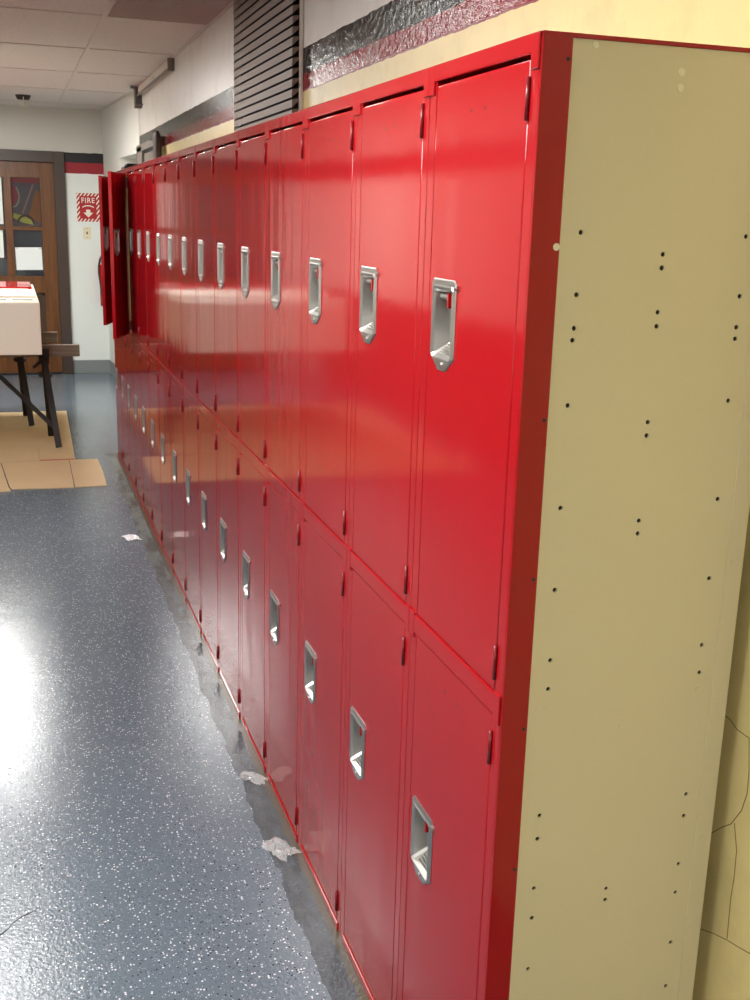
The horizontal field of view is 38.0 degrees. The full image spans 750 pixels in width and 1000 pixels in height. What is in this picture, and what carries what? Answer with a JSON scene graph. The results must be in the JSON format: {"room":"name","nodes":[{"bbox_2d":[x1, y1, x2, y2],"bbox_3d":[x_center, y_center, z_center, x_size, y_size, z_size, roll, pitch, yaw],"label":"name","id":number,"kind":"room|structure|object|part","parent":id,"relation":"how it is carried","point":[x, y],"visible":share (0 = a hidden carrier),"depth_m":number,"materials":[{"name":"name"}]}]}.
{"room":"school corridor","nodes":[
{"label":"school corridor","id":0,"kind":"room"},
{"bbox_2d":[0,105,109,359],"bbox_3d":[-3.664,-2.478,10.502,3.400,2.530,0.100,-3,15,-18],"label":"wall","id":1,"kind":"structure","parent":0,"point":[77,133],"depth_m":10.55,"materials":[{"name":"paint"}]},
{"bbox_2d":[0,161,61,372],"bbox_3d":[-3.518,-2.232,10.549,0.860,2.000,0.034,-3,15,-18],"label":"door","id":2,"kind":"structure","parent":1,"relation":"in","point":[28,197],"depth_m":10.51,"materials":[{"name":"brown wood"}]},
{"bbox_2d":[0,177,3,223],"bbox_3d":[-3.664,-2.842,10.332,0.245,0.430,0.002,-3,15,-18],"label":"paper sheet","id":3,"kind":"object","parent":2,"relation":"attached to","point":[1,204],"visible":1,"depth_m":10.38,"materials":[{"name":"white paper"}]},
{"bbox_2d":[0,230,3,257],"bbox_3d":[-3.678,-2.452,10.432,0.228,0.255,0.002,-3,15,-18],"label":"paper sheet","id":4,"kind":"object","parent":2,"relation":"attached to","point":[1,231],"visible":1,"depth_m":10.47,"materials":[{"name":"white paper"}]},
{"bbox_3d":[-3.660,-2.838,10.339,0.263,0.450,0.004,-3,15,-18],"label":"pane","id":5,"kind":"part","parent":2,"relation":"part of","materials":[{"name":"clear glass"}]},
{"bbox_3d":[-3.672,-2.374,10.459,0.263,0.430,0.004,-3,15,-18],"label":"pane","id":6,"kind":"part","parent":2,"relation":"part of","materials":[{"name":"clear glass"}]},
{"bbox_3d":[-3.343,-2.856,10.442,0.263,0.450,0.004,-3,15,-18],"label":"pane","id":7,"kind":"part","parent":2,"relation":"part of","materials":[{"name":"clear glass"}]},
{"bbox_3d":[-3.356,-2.392,10.562,0.263,0.430,0.004,-3,15,-18],"label":"pane","id":8,"kind":"part","parent":2,"relation":"part of","materials":[{"name":"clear glass"}]},
{"bbox_2d":[15,247,42,269],"bbox_3d":[-3.356,-2.342,10.571,0.247,0.220,0.002,-3,15,-18],"label":"paper sheet","id":9,"kind":"object","parent":2,"relation":"attached to","point":[27,258],"visible":1,"depth_m":10.57,"materials":[{"name":"white paper"}]},
{"bbox_3d":[-3.534,-1.751,10.682,0.596,0.560,0.016,-3,15,-18],"label":"panel","id":10,"kind":"part","parent":2,"relation":"part of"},
{"bbox_3d":[-3.531,-1.748,10.671,0.596,0.560,0.008,-3,15,-18],"label":"panel moulding","id":11,"kind":"part","parent":2,"relation":"part of","materials":[{"name":"brown paint"}]},
{"bbox_2d":[0,372,62,374],"bbox_3d":[-3.957,-1.229,10.656,1.735,0.020,0.052,-3,15,-18],"label":"trim","id":12,"kind":"structure","parent":1,"relation":"attached to","point":[27,373],"depth_m":10.81,"materials":[{"name":"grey metal"}]},
{"bbox_2d":[0,149,72,373],"bbox_3d":[-3.930,-2.251,10.395,1.945,2.130,0.047,-3,15,-18],"label":"trim","id":13,"kind":"structure","parent":1,"relation":"attached to","point":[55,157],"depth_m":10.57,"materials":[{"name":"brown paint"}]},
{"bbox_2d":[83,227,90,238],"bbox_3d":[-2.825,-2.619,10.688,0.072,0.116,0.013,-3,15,-18],"label":"light switch","id":14,"kind":"object","parent":1,"relation":"attached to","point":[86,230],"visible":1,"depth_m":10.69,"materials":[{"name":"beige plastic"}]},
{"bbox_2d":[76,193,99,221],"bbox_3d":[-2.801,-2.856,10.636,0.213,0.268,0.006,-3,15,-18],"label":"fire sign","id":15,"kind":"object","parent":1,"relation":"attached to","point":[87,203],"visible":0.97,"depth_m":10.63,"materials":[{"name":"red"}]},
{"bbox_3d":[-2.801,-2.856,10.634,0.159,0.214,0.001,-3,15,-18],"label":"red panel","id":16,"kind":"part","parent":15,"relation":"part of","materials":[{"name":"red plastic"}]},
{"bbox_2d":[73,360,109,372],"bbox_3d":[-2.864,-1.350,11.018,0.367,0.132,0.009,-3,15,-18],"label":"baseboard","id":17,"kind":"structure","parent":1,"relation":"attached to","point":[79,366],"depth_m":11.01,"materials":[{"name":"grey paint"}]},
{"bbox_2d":[98,256,102,305],"bbox_3d":[-2.657,-2.183,10.779,0.130,0.555,0.151,6,15,17],"label":"fire extinguisher","id":18,"kind":"object","parent":1,"relation":"attached to","point":[99,262],"visible":0.16,"depth_m":10.72,"materials":[{"name":"red metal"}]},
{"bbox_2d":[0,0,232,110],"bbox_3d":[-1.319,-1.867,3.220,3.500,0.066,15.230,-3,15,-18],"label":"ceiling","id":19,"kind":"structure","parent":0,"point":[65,54],"depth_m":6.58,"materials":[{"name":"tile"}]},
{"bbox_2d":[15,94,30,106],"bbox_3d":[-3.003,-3.407,9.301,0.132,0.093,0.132,-3,15,-18],"label":"ceiling sensor","id":20,"kind":"object","parent":19,"relation":"attached to","point":[23,97],"visible":1,"depth_m":9.26,"materials":[{"name":"black plastic"}]},
{"bbox_2d":[108,0,232,24],"bbox_3d":[-0.903,-2.261,4.918,0.493,0.010,1.192,-3,15,-18],"label":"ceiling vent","id":21,"kind":"object","parent":19,"relation":"in","point":[202,12],"visible":0.99,"depth_m":5.17,"materials":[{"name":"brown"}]},
{"bbox_2d":[102,92,139,363],"bbox_3d":[-2.023,-2.283,9.925,0.658,2.530,2.079,-3,15,-18],"label":"wall","id":22,"kind":"structure","parent":0,"point":[120,120],"depth_m":9.67,"materials":[{"name":"white paint"}]},
{"bbox_2d":[109,360,115,377],"bbox_3d":[-2.315,-1.108,10.140,0.013,0.132,2.083,-4,16,-21],"label":"baseboard","id":23,"kind":"structure","parent":22,"relation":"attached to","point":[112,365],"depth_m":10.89,"materials":[{"name":"grey paint"}]},
{"bbox_2d":[0,373,367,999],"bbox_3d":[-1.388,0.637,3.867,3.500,0.061,15.230,-3,15,-18],"label":"floor","id":24,"kind":"structure","parent":0,"point":[148,850],"depth_m":3.10,"materials":[{"name":"blue"}]},
{"bbox_2d":[0,462,10,491],"bbox_3d":[-2.948,-0.106,6.443,1.505,0.005,0.797,-3,15,-18],"label":"cardboard sheet","id":25,"kind":"object","parent":24,"relation":"on","point":[4,487],"visible":1,"depth_m":6.48,"materials":[{"name":"brown cardboard"}]},
{"bbox_2d":[0,411,74,461],"bbox_3d":[-3.154,-0.446,7.738,1.948,0.005,1.872,-3,15,-18],"label":"cardboard sheet","id":26,"kind":"object","parent":24,"relation":"on","point":[17,437],"visible":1,"depth_m":7.74,"materials":[{"name":"brown cardboard"}]},
{"bbox_2d":[13,332,57,425],"bbox_3d":[-3.140,-0.913,8.168,1.490,0.683,0.467,-3,15,-18],"label":"sawhorse","id":27,"kind":"object","parent":26,"relation":"on","point":[46,337],"visible":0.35,"depth_m":8.20,"materials":[{"name":"brown wood"}]},
{"bbox_3d":[-2.735,-0.929,8.441,0.046,0.597,0.220,-1,15,-9],"label":"leg","id":28,"kind":"part","parent":27,"relation":"part of","materials":[{"name":"brown wood"}]},
{"bbox_3d":[-2.638,-0.867,8.212,0.107,0.599,0.212,-3,15,-18],"label":"leg","id":29,"kind":"part","parent":27,"relation":"part of","materials":[{"name":"brown wood"}]},
{"bbox_2d":[0,344,79,447],"bbox_3d":[-2.846,-0.706,7.397,1.650,0.683,0.467,-3,15,-18],"label":"sawhorse","id":30,"kind":"object","parent":26,"relation":"on","point":[48,350],"visible":0.95,"depth_m":7.47,"materials":[{"name":"brown wood"}]},
{"bbox_2d":[0,282,41,354],"bbox_3d":[-2.947,-1.293,7.571,1.144,0.356,1.830,-3,15,-18],"label":"box","id":31,"kind":"object","parent":30,"relation":"on","point":[20,323],"visible":1,"depth_m":6.88,"materials":[{"name":"beige cardboard"}]},
{"bbox_3d":[-3.119,-1.584,8.029,1.112,0.030,0.720,-3,15,-18],"label":"red frame","id":32,"kind":"part","parent":31,"relation":"part of","materials":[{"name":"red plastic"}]},
{"bbox_3d":[-2.318,-0.729,7.710,0.046,0.597,0.220,-1,15,-9],"label":"leg","id":33,"kind":"part","parent":30,"relation":"part of","materials":[{"name":"brown wood"}]},
{"bbox_3d":[-2.221,-0.667,7.481,0.048,0.599,0.233,-9,18,-37],"label":"leg","id":34,"kind":"part","parent":30,"relation":"part of","materials":[{"name":"brown wood"}]},
{"bbox_2d":[1,460,73,489],"bbox_3d":[-2.090,-0.158,6.736,0.421,0.005,0.769,-3,15,-18],"label":"cardboard sheet","id":35,"kind":"object","parent":24,"relation":"on","point":[48,474],"visible":1,"depth_m":6.72,"materials":[{"name":"brown cardboard"}]},
{"bbox_2d":[70,459,106,486],"bbox_3d":[-1.804,-0.175,6.832,0.191,0.005,0.759,-3,15,-18],"label":"cardboard sheet","id":36,"kind":"object","parent":24,"relation":"on","point":[85,472],"visible":1,"depth_m":6.79,"materials":[{"name":"brown cardboard"}]},
{"bbox_2d":[98,175,123,464],"bbox_3d":[-1.490,-1.121,6.900,0.500,1.820,0.664,-3,15,-18],"label":"locker","id":37,"kind":"object","parent":24,"relation":"on","point":[102,180],"visible":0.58,"depth_m":6.51,"materials":[{"name":"red metal"}]},
{"bbox_3d":[-1.607,-1.502,6.567,0.019,0.861,0.323,1,14,-2],"label":"door","id":38,"kind":"part","parent":37,"relation":"part of","materials":[{"name":"red metal"}]},
{"bbox_3d":[-1.605,-1.550,6.461,0.031,0.142,0.106,1,14,-2],"label":"handle","id":39,"kind":"part","parent":37,"relation":"part of","materials":[{"name":"silver metal"}]},
{"bbox_3d":[-1.687,-0.797,7.168,0.031,0.142,0.106,-3,15,-18],"label":"handle","id":40,"kind":"part","parent":37,"relation":"part of","materials":[{"name":"silver metal"}]},
{"bbox_3d":[-1.650,-1.148,6.991,0.028,1.820,0.381,-3,15,-18],"label":"frame","id":41,"kind":"part","parent":37,"relation":"part of","materials":[{"name":"red metal"}]},
{"bbox_3d":[-1.662,-0.711,7.102,0.019,0.869,0.323,-3,15,-18],"label":"door","id":42,"kind":"part","parent":37,"relation":"part of","materials":[{"name":"red metal"}]},
{"bbox_2d":[121,163,136,169],"bbox_3d":[-1.510,-2.072,6.821,0.140,0.060,0.200,-3,15,-18],"label":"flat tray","id":43,"kind":"object","parent":37,"relation":"on","point":[127,165],"visible":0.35,"depth_m":6.74,"materials":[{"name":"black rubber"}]},
{"bbox_2d":[108,168,136,493],"bbox_3d":[-1.257,-0.933,6.200,0.511,1.820,0.659,-3,15,-18],"label":"locker","id":44,"kind":"object","parent":24,"relation":"on","point":[117,182],"visible":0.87,"depth_m":5.90,"materials":[{"name":"red metal"}]},
{"bbox_3d":[-1.376,-1.363,5.762,0.031,0.142,0.106,2,14,0],"label":"handle","id":45,"kind":"part","parent":44,"relation":"part of","materials":[{"name":"silver metal"}]},
{"bbox_3d":[-1.375,-1.315,5.868,0.019,0.861,0.323,2,14,0],"label":"door","id":46,"kind":"part","parent":44,"relation":"part of","materials":[{"name":"red metal"}]},
{"bbox_3d":[-1.412,-0.961,6.292,0.028,1.820,0.381,-3,15,-18],"label":"frame","id":47,"kind":"part","parent":44,"relation":"part of","materials":[{"name":"red metal"}]},
{"bbox_3d":[-1.450,-0.610,6.469,0.031,0.142,0.106,-3,15,-18],"label":"handle","id":48,"kind":"part","parent":44,"relation":"part of","materials":[{"name":"silver metal"}]},
{"bbox_3d":[-1.425,-0.524,6.402,0.019,0.869,0.323,-3,15,-18],"label":"door","id":49,"kind":"part","parent":44,"relation":"part of","materials":[{"name":"red metal"}]},
{"bbox_2d":[116,170,129,478],"bbox_3d":[-1.361,-1.064,6.696,0.388,1.820,0.381,-3,15,-18],"label":"locker","id":50,"kind":"object","parent":24,"relation":"on","point":[122,339],"visible":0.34,"depth_m":6.74,"materials":[{"name":"red metal"}]},
{"bbox_3d":[-1.569,-0.704,6.819,0.031,0.142,0.106,-3,15,-18],"label":"handle","id":51,"kind":"part","parent":50,"relation":"part of","materials":[{"name":"silver metal"}]},
{"bbox_3d":[-1.543,-0.617,6.752,0.019,0.869,0.323,-3,15,-18],"label":"door","id":52,"kind":"part","parent":50,"relation":"part of","materials":[{"name":"red metal"}]},
{"bbox_2d":[122,534,142,540],"bbox_3d":[-1.226,0.185,5.484,0.081,0.012,0.114,-7,17,-29],"label":"scrap","id":53,"kind":"object","parent":24,"relation":"on","point":[128,537],"visible":1,"depth_m":5.47,"materials":[{"name":"white paper"}]},
{"bbox_2d":[127,165,143,509],"bbox_3d":[-1.124,-0.877,5.997,0.388,1.820,0.381,-3,15,-18],"label":"locker","id":54,"kind":"object","parent":24,"relation":"on","point":[130,170],"visible":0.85,"depth_m":5.92,"materials":[{"name":"red metal"}]},
{"bbox_3d":[-1.307,-1.395,5.892,0.031,0.142,0.106,-3,15,-18],"label":"handle","id":55,"kind":"part","parent":54,"relation":"part of","materials":[{"name":"silver metal"}]},
{"bbox_3d":[-1.282,-1.302,5.827,0.019,0.861,0.323,-3,15,-18],"label":"door","id":56,"kind":"part","parent":54,"relation":"part of","materials":[{"name":"red metal"}]},
{"bbox_3d":[-1.331,-0.516,6.119,0.031,0.142,0.106,-3,15,-18],"label":"handle","id":57,"kind":"part","parent":54,"relation":"part of","materials":[{"name":"silver metal"}]},
{"bbox_3d":[-1.306,-0.430,6.053,0.019,0.869,0.323,-3,15,-18],"label":"door","id":58,"kind":"part","parent":54,"relation":"part of","materials":[{"name":"red metal"}]},
{"bbox_2d":[134,163,152,528],"bbox_3d":[-1.005,-0.783,5.647,0.388,1.820,0.381,-3,15,-18],"label":"locker","id":59,"kind":"object","parent":24,"relation":"on","point":[139,174],"visible":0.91,"depth_m":5.57,"materials":[{"name":"red metal"}]},
{"bbox_3d":[-1.188,-1.301,5.543,0.031,0.142,0.106,-3,15,-18],"label":"handle","id":60,"kind":"part","parent":59,"relation":"part of","materials":[{"name":"silver metal"}]},
{"bbox_3d":[-1.163,-1.208,5.478,0.019,0.861,0.323,-3,15,-18],"label":"door","id":61,"kind":"part","parent":59,"relation":"part of","materials":[{"name":"red metal"}]},
{"bbox_3d":[-1.212,-0.423,5.770,0.031,0.142,0.106,-3,15,-18],"label":"handle","id":62,"kind":"part","parent":59,"relation":"part of","materials":[{"name":"silver metal"}]},
{"bbox_3d":[-1.187,-0.336,5.703,0.019,0.869,0.323,-3,15,-18],"label":"door","id":63,"kind":"part","parent":59,"relation":"part of","materials":[{"name":"red metal"}]},
{"bbox_2d":[143,159,162,549],"bbox_3d":[-0.886,-0.690,5.297,0.388,1.820,0.381,-3,15,-18],"label":"locker","id":64,"kind":"object","parent":24,"relation":"on","point":[148,170],"visible":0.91,"depth_m":5.22,"materials":[{"name":"red metal"}]},
{"bbox_3d":[-1.069,-1.208,5.193,0.031,0.142,0.106,-3,15,-18],"label":"handle","id":65,"kind":"part","parent":64,"relation":"part of","materials":[{"name":"silver metal"}]},
{"bbox_3d":[-1.044,-1.115,5.128,0.019,0.861,0.323,-3,15,-18],"label":"door","id":66,"kind":"part","parent":64,"relation":"part of","materials":[{"name":"red metal"}]},
{"bbox_3d":[-1.094,-0.329,5.420,0.031,0.142,0.106,-3,15,-18],"label":"handle","id":67,"kind":"part","parent":64,"relation":"part of","materials":[{"name":"silver metal"}]},
{"bbox_3d":[-1.068,-0.243,5.353,0.019,0.869,0.323,-3,15,-18],"label":"door","id":68,"kind":"part","parent":64,"relation":"part of","materials":[{"name":"red metal"}]},
{"bbox_2d":[153,155,173,573],"bbox_3d":[-0.767,-0.596,4.948,0.388,1.820,0.381,-3,15,-18],"label":"locker","id":69,"kind":"object","parent":24,"relation":"on","point":[159,167],"visible":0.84,"depth_m":4.87,"materials":[{"name":"red metal"}]},
{"bbox_3d":[-0.951,-1.114,4.843,0.031,0.142,0.106,-3,15,-18],"label":"handle","id":70,"kind":"part","parent":69,"relation":"part of","materials":[{"name":"silver metal"}]},
{"bbox_3d":[-0.925,-1.021,4.778,0.019,0.861,0.323,-3,15,-18],"label":"door","id":71,"kind":"part","parent":69,"relation":"part of","materials":[{"name":"red metal"}]},
{"bbox_3d":[-0.975,-0.236,5.070,0.031,0.142,0.106,-3,15,-18],"label":"handle","id":72,"kind":"part","parent":69,"relation":"part of","materials":[{"name":"silver metal"}]},
{"bbox_3d":[-0.949,-0.149,5.003,0.019,0.869,0.323,-3,15,-18],"label":"door","id":73,"kind":"part","parent":69,"relation":"part of","materials":[{"name":"red metal"}]},
{"bbox_2d":[165,151,186,601],"bbox_3d":[-0.649,-0.503,4.598,0.388,1.820,0.381,-3,15,-18],"label":"locker","id":74,"kind":"object","parent":24,"relation":"on","point":[171,160],"visible":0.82,"depth_m":4.52,"materials":[{"name":"red metal"}]},
{"bbox_3d":[-0.832,-1.020,4.494,0.031,0.142,0.106,-3,15,-18],"label":"handle","id":75,"kind":"part","parent":74,"relation":"part of","materials":[{"name":"silver metal"}]},
{"bbox_3d":[-0.856,-0.142,4.721,0.031,0.142,0.106,-3,15,-18],"label":"handle","id":76,"kind":"part","parent":74,"relation":"part of","materials":[{"name":"silver metal"}]},
{"bbox_3d":[-0.807,-0.928,4.428,0.019,0.861,0.323,-3,15,-18],"label":"door","id":77,"kind":"part","parent":74,"relation":"part of","materials":[{"name":"red metal"}]},
{"bbox_3d":[-0.831,-0.056,4.654,0.019,0.869,0.323,-3,15,-18],"label":"door","id":78,"kind":"part","parent":74,"relation":"part of","materials":[{"name":"red metal"}]},
{"bbox_2d":[178,146,201,634],"bbox_3d":[-0.530,-0.409,4.248,0.388,1.820,0.381,-3,15,-18],"label":"locker","id":79,"kind":"object","parent":24,"relation":"on","point":[187,170],"visible":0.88,"depth_m":4.17,"materials":[{"name":"red metal"}]},
{"bbox_3d":[-0.713,-0.927,4.144,0.031,0.142,0.106,-3,15,-18],"label":"handle","id":80,"kind":"part","parent":79,"relation":"part of","materials":[{"name":"silver metal"}]},
{"bbox_3d":[-0.737,-0.048,4.371,0.031,0.142,0.106,-3,15,-18],"label":"handle","id":81,"kind":"part","parent":79,"relation":"part of","materials":[{"name":"silver metal"}]},
{"bbox_3d":[-0.688,-0.834,4.079,0.019,0.861,0.323,-3,15,-18],"label":"door","id":82,"kind":"part","parent":79,"relation":"part of","materials":[{"name":"red metal"}]},
{"bbox_3d":[-0.712,0.038,4.304,0.019,0.869,0.323,-3,15,-18],"label":"door","id":83,"kind":"part","parent":79,"relation":"part of","materials":[{"name":"red metal"}]},
{"bbox_2d":[194,139,219,673],"bbox_3d":[-0.411,-0.316,3.899,0.388,1.820,0.381,-3,15,-18],"label":"locker","id":84,"kind":"object","parent":24,"relation":"on","point":[204,156],"visible":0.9,"depth_m":3.81,"materials":[{"name":"red metal"}]},
{"bbox_3d":[-0.594,-0.833,3.794,0.031,0.142,0.106,-3,15,-18],"label":"handle","id":85,"kind":"part","parent":84,"relation":"part of","materials":[{"name":"silver metal"}]},
{"bbox_3d":[-0.619,0.045,4.021,0.031,0.142,0.106,-3,15,-18],"label":"handle","id":86,"kind":"part","parent":84,"relation":"part of","materials":[{"name":"silver metal"}]},
{"bbox_3d":[-0.569,-0.741,3.729,0.019,0.861,0.323,-3,15,-18],"label":"door","id":87,"kind":"part","parent":84,"relation":"part of","materials":[{"name":"red metal"}]},
{"bbox_3d":[-0.593,0.132,3.954,0.019,0.869,0.323,-3,15,-18],"label":"door","id":88,"kind":"part","parent":84,"relation":"part of","materials":[{"name":"red metal"}]},
{"bbox_2d":[213,132,240,718],"bbox_3d":[-0.292,-0.222,3.549,0.388,1.820,0.381,-3,15,-18],"label":"locker","id":89,"kind":"object","parent":24,"relation":"on","point":[225,148],"visible":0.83,"depth_m":3.46,"materials":[{"name":"red metal"}]},
{"bbox_3d":[-0.476,-0.740,3.445,0.031,0.142,0.106,-3,15,-18],"label":"handle","id":90,"kind":"part","parent":89,"relation":"part of","materials":[{"name":"silver metal"}]},
{"bbox_3d":[-0.500,0.139,3.671,0.031,0.142,0.106,-3,15,-18],"label":"handle","id":91,"kind":"part","parent":89,"relation":"part of","materials":[{"name":"silver metal"}]},
{"bbox_3d":[-0.450,-0.647,3.379,0.019,0.861,0.323,-3,15,-18],"label":"door","id":92,"kind":"part","parent":89,"relation":"part of","materials":[{"name":"red metal"}]},
{"bbox_3d":[-0.474,0.225,3.604,0.019,0.869,0.323,-3,15,-18],"label":"door","id":93,"kind":"part","parent":89,"relation":"part of","materials":[{"name":"red metal"}]},
{"bbox_2d":[237,122,267,775],"bbox_3d":[-0.173,-0.128,3.199,0.388,1.820,0.381,-3,15,-18],"label":"locker","id":94,"kind":"object","parent":24,"relation":"on","point":[252,142],"visible":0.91,"depth_m":3.11,"materials":[{"name":"red metal"}]},
{"bbox_3d":[-0.357,-0.646,3.095,0.031,0.142,0.106,-3,15,-18],"label":"handle","id":95,"kind":"part","parent":94,"relation":"part of","materials":[{"name":"silver metal"}]},
{"bbox_3d":[-0.381,0.232,3.322,0.031,0.142,0.106,-3,15,-18],"label":"handle","id":96,"kind":"part","parent":94,"relation":"part of","materials":[{"name":"silver metal"}]},
{"bbox_3d":[-0.332,-0.553,3.030,0.019,0.861,0.323,-3,15,-18],"label":"door","id":97,"kind":"part","parent":94,"relation":"part of","materials":[{"name":"red metal"}]},
{"bbox_3d":[-0.356,0.319,3.255,0.019,0.869,0.323,-3,15,-18],"label":"door","id":98,"kind":"part","parent":94,"relation":"part of","materials":[{"name":"red metal"}]},
{"bbox_2d":[266,109,305,844],"bbox_3d":[-0.055,-0.035,2.849,0.388,1.820,0.381,-3,15,-18],"label":"locker","id":99,"kind":"object","parent":24,"relation":"on","point":[286,135],"visible":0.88,"depth_m":2.75,"materials":[{"name":"red metal"}]},
{"bbox_3d":[-0.262,0.326,2.972,0.031,0.142,0.106,-3,15,-18],"label":"handle","id":100,"kind":"part","parent":99,"relation":"part of","materials":[{"name":"silver metal"}]},
{"bbox_3d":[-0.238,-0.552,2.745,0.031,0.142,0.106,-3,15,-18],"label":"handle","id":101,"kind":"part","parent":99,"relation":"part of","materials":[{"name":"silver metal"}]},
{"bbox_3d":[-0.237,0.412,2.905,0.019,0.869,0.323,-3,15,-18],"label":"door","id":102,"kind":"part","parent":99,"relation":"part of","materials":[{"name":"red metal"}]},
{"bbox_3d":[-0.213,-0.460,2.680,0.019,0.861,0.323,-3,15,-18],"label":"door","id":103,"kind":"part","parent":99,"relation":"part of","materials":[{"name":"red metal"}]},
{"bbox_2d":[299,92,357,933],"bbox_3d":[0.064,0.059,2.500,0.388,1.820,0.381,-3,15,-18],"label":"locker","id":104,"kind":"object","parent":24,"relation":"on","point":[331,127],"visible":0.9,"depth_m":2.40,"materials":[{"name":"red metal"}]},
{"bbox_3d":[-0.143,0.420,2.622,0.031,0.142,0.106,-3,15,-18],"label":"handle","id":105,"kind":"part","parent":104,"relation":"part of","materials":[{"name":"silver metal"}]},
{"bbox_3d":[-0.119,-0.459,2.395,0.031,0.142,0.106,-3,15,-18],"label":"handle","id":106,"kind":"part","parent":104,"relation":"part of","materials":[{"name":"silver metal"}]},
{"bbox_3d":[-0.118,0.506,2.555,0.019,0.869,0.323,-3,15,-18],"label":"door","id":107,"kind":"part","parent":104,"relation":"part of","materials":[{"name":"red metal"}]},
{"bbox_3d":[-0.094,-0.366,2.330,0.019,0.861,0.323,-3,15,-18],"label":"door","id":108,"kind":"part","parent":104,"relation":"part of","materials":[{"name":"red metal"}]},
{"bbox_2d":[340,67,429,999],"bbox_3d":[0.183,0.152,2.150,0.388,1.820,0.381,-3,15,-18],"label":"locker","id":109,"kind":"object","parent":24,"relation":"on","point":[393,115],"visible":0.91,"depth_m":2.04,"materials":[{"name":"red metal"}]},
{"bbox_3d":[-0.025,0.513,2.272,0.031,0.142,0.106,-3,15,-18],"label":"handle","id":110,"kind":"part","parent":109,"relation":"part of","materials":[{"name":"silver metal"}]},
{"bbox_3d":[-0.001,-0.365,2.046,0.031,0.142,0.106,-3,15,-18],"label":"handle","id":111,"kind":"part","parent":109,"relation":"part of","materials":[{"name":"silver metal"}]},
{"bbox_3d":[0.001,0.600,2.206,0.019,0.869,0.323,-3,15,-18],"label":"door","id":112,"kind":"part","parent":109,"relation":"part of","materials":[{"name":"red metal"}]},
{"bbox_3d":[0.025,-0.272,1.980,0.019,0.861,0.323,-3,15,-18],"label":"door","id":113,"kind":"part","parent":109,"relation":"part of","materials":[{"name":"red metal"}]},
{"bbox_2d":[397,30,749,999],"bbox_3d":[0.302,0.247,1.798,0.389,1.820,0.386,-3,15,-18],"label":"locker","id":114,"kind":"object","parent":24,"relation":"on","point":[582,502],"visible":1,"depth_m":1.58,"materials":[{"name":"red metal"}]},
{"bbox_3d":[0.094,0.607,1.923,0.031,0.142,0.106,-3,15,-18],"label":"handle","id":115,"kind":"part","parent":114,"relation":"part of","materials":[{"name":"silver metal"}]},
{"bbox_3d":[0.118,-0.272,1.696,0.031,0.142,0.106,-3,15,-18],"label":"handle","id":116,"kind":"part","parent":114,"relation":"part of","materials":[{"name":"silver metal"}]},
{"bbox_3d":[0.119,0.693,1.856,0.019,0.869,0.323,-3,15,-18],"label":"door","id":117,"kind":"part","parent":114,"relation":"part of","materials":[{"name":"red metal"}]},
{"bbox_3d":[0.132,0.256,1.745,0.028,1.820,0.381,-3,15,-18],"label":"frame","id":118,"kind":"part","parent":114,"relation":"part of","materials":[{"name":"red metal"}]},
{"bbox_3d":[0.143,-0.179,1.631,0.019,0.861,0.323,-3,15,-18],"label":"door","id":119,"kind":"part","parent":114,"relation":"part of","materials":[{"name":"red metal"}]},
{"bbox_3d":[0.383,0.293,1.632,0.342,1.810,0.002,-3,15,-18],"label":"panel","id":120,"kind":"part","parent":114,"relation":"part of","materials":[{"name":"beige metal"}]},
{"bbox_2d":[139,0,749,999],"bbox_3d":[0.167,-0.428,2.977,0.100,2.530,12.950,-3,15,-18],"label":"wall","id":121,"kind":"structure","parent":0,"point":[350,46],"depth_m":2.38,"materials":[{"name":"paint"}]},
{"bbox_2d":[136,136,161,163],"bbox_3d":[-1.694,-2.127,8.215,0.035,1.100,1.320,-3,15,-18],"label":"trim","id":122,"kind":"structure","parent":121,"relation":"attached to","point":[144,151],"depth_m":8.23,"materials":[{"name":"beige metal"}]},
{"bbox_2d":[130,58,173,108],"bbox_3d":[-1.575,-2.895,7.616,0.084,0.153,1.835,-3,15,-18],"label":"pipe","id":123,"kind":"object","parent":121,"relation":"attached to","point":[168,66],"visible":1,"depth_m":7.62,"materials":[{"name":"beige paint"}]},
{"bbox_3d":[-1.542,-2.937,7.597,0.030,0.061,1.770,-3,15,-18],"label":"casing","id":124,"kind":"part","parent":123,"relation":"part of","materials":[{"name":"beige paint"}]},
{"bbox_2d":[150,130,160,158],"bbox_3d":[-1.529,-2.127,7.584,0.040,0.825,0.420,-3,15,-18],"label":"trim","id":125,"kind":"structure","parent":121,"relation":"attached to","point":[156,139],"depth_m":7.33,"materials":[{"name":"brown paint"}]},
{"bbox_2d":[233,0,303,131],"bbox_3d":[-0.449,-1.764,4.420,0.037,0.682,1.124,-3,15,-18],"label":"air vent","id":126,"kind":"object","parent":121,"relation":"in","point":[268,35],"visible":0.66,"depth_m":4.34,"materials":[{"name":"grey metal"}]}
]}

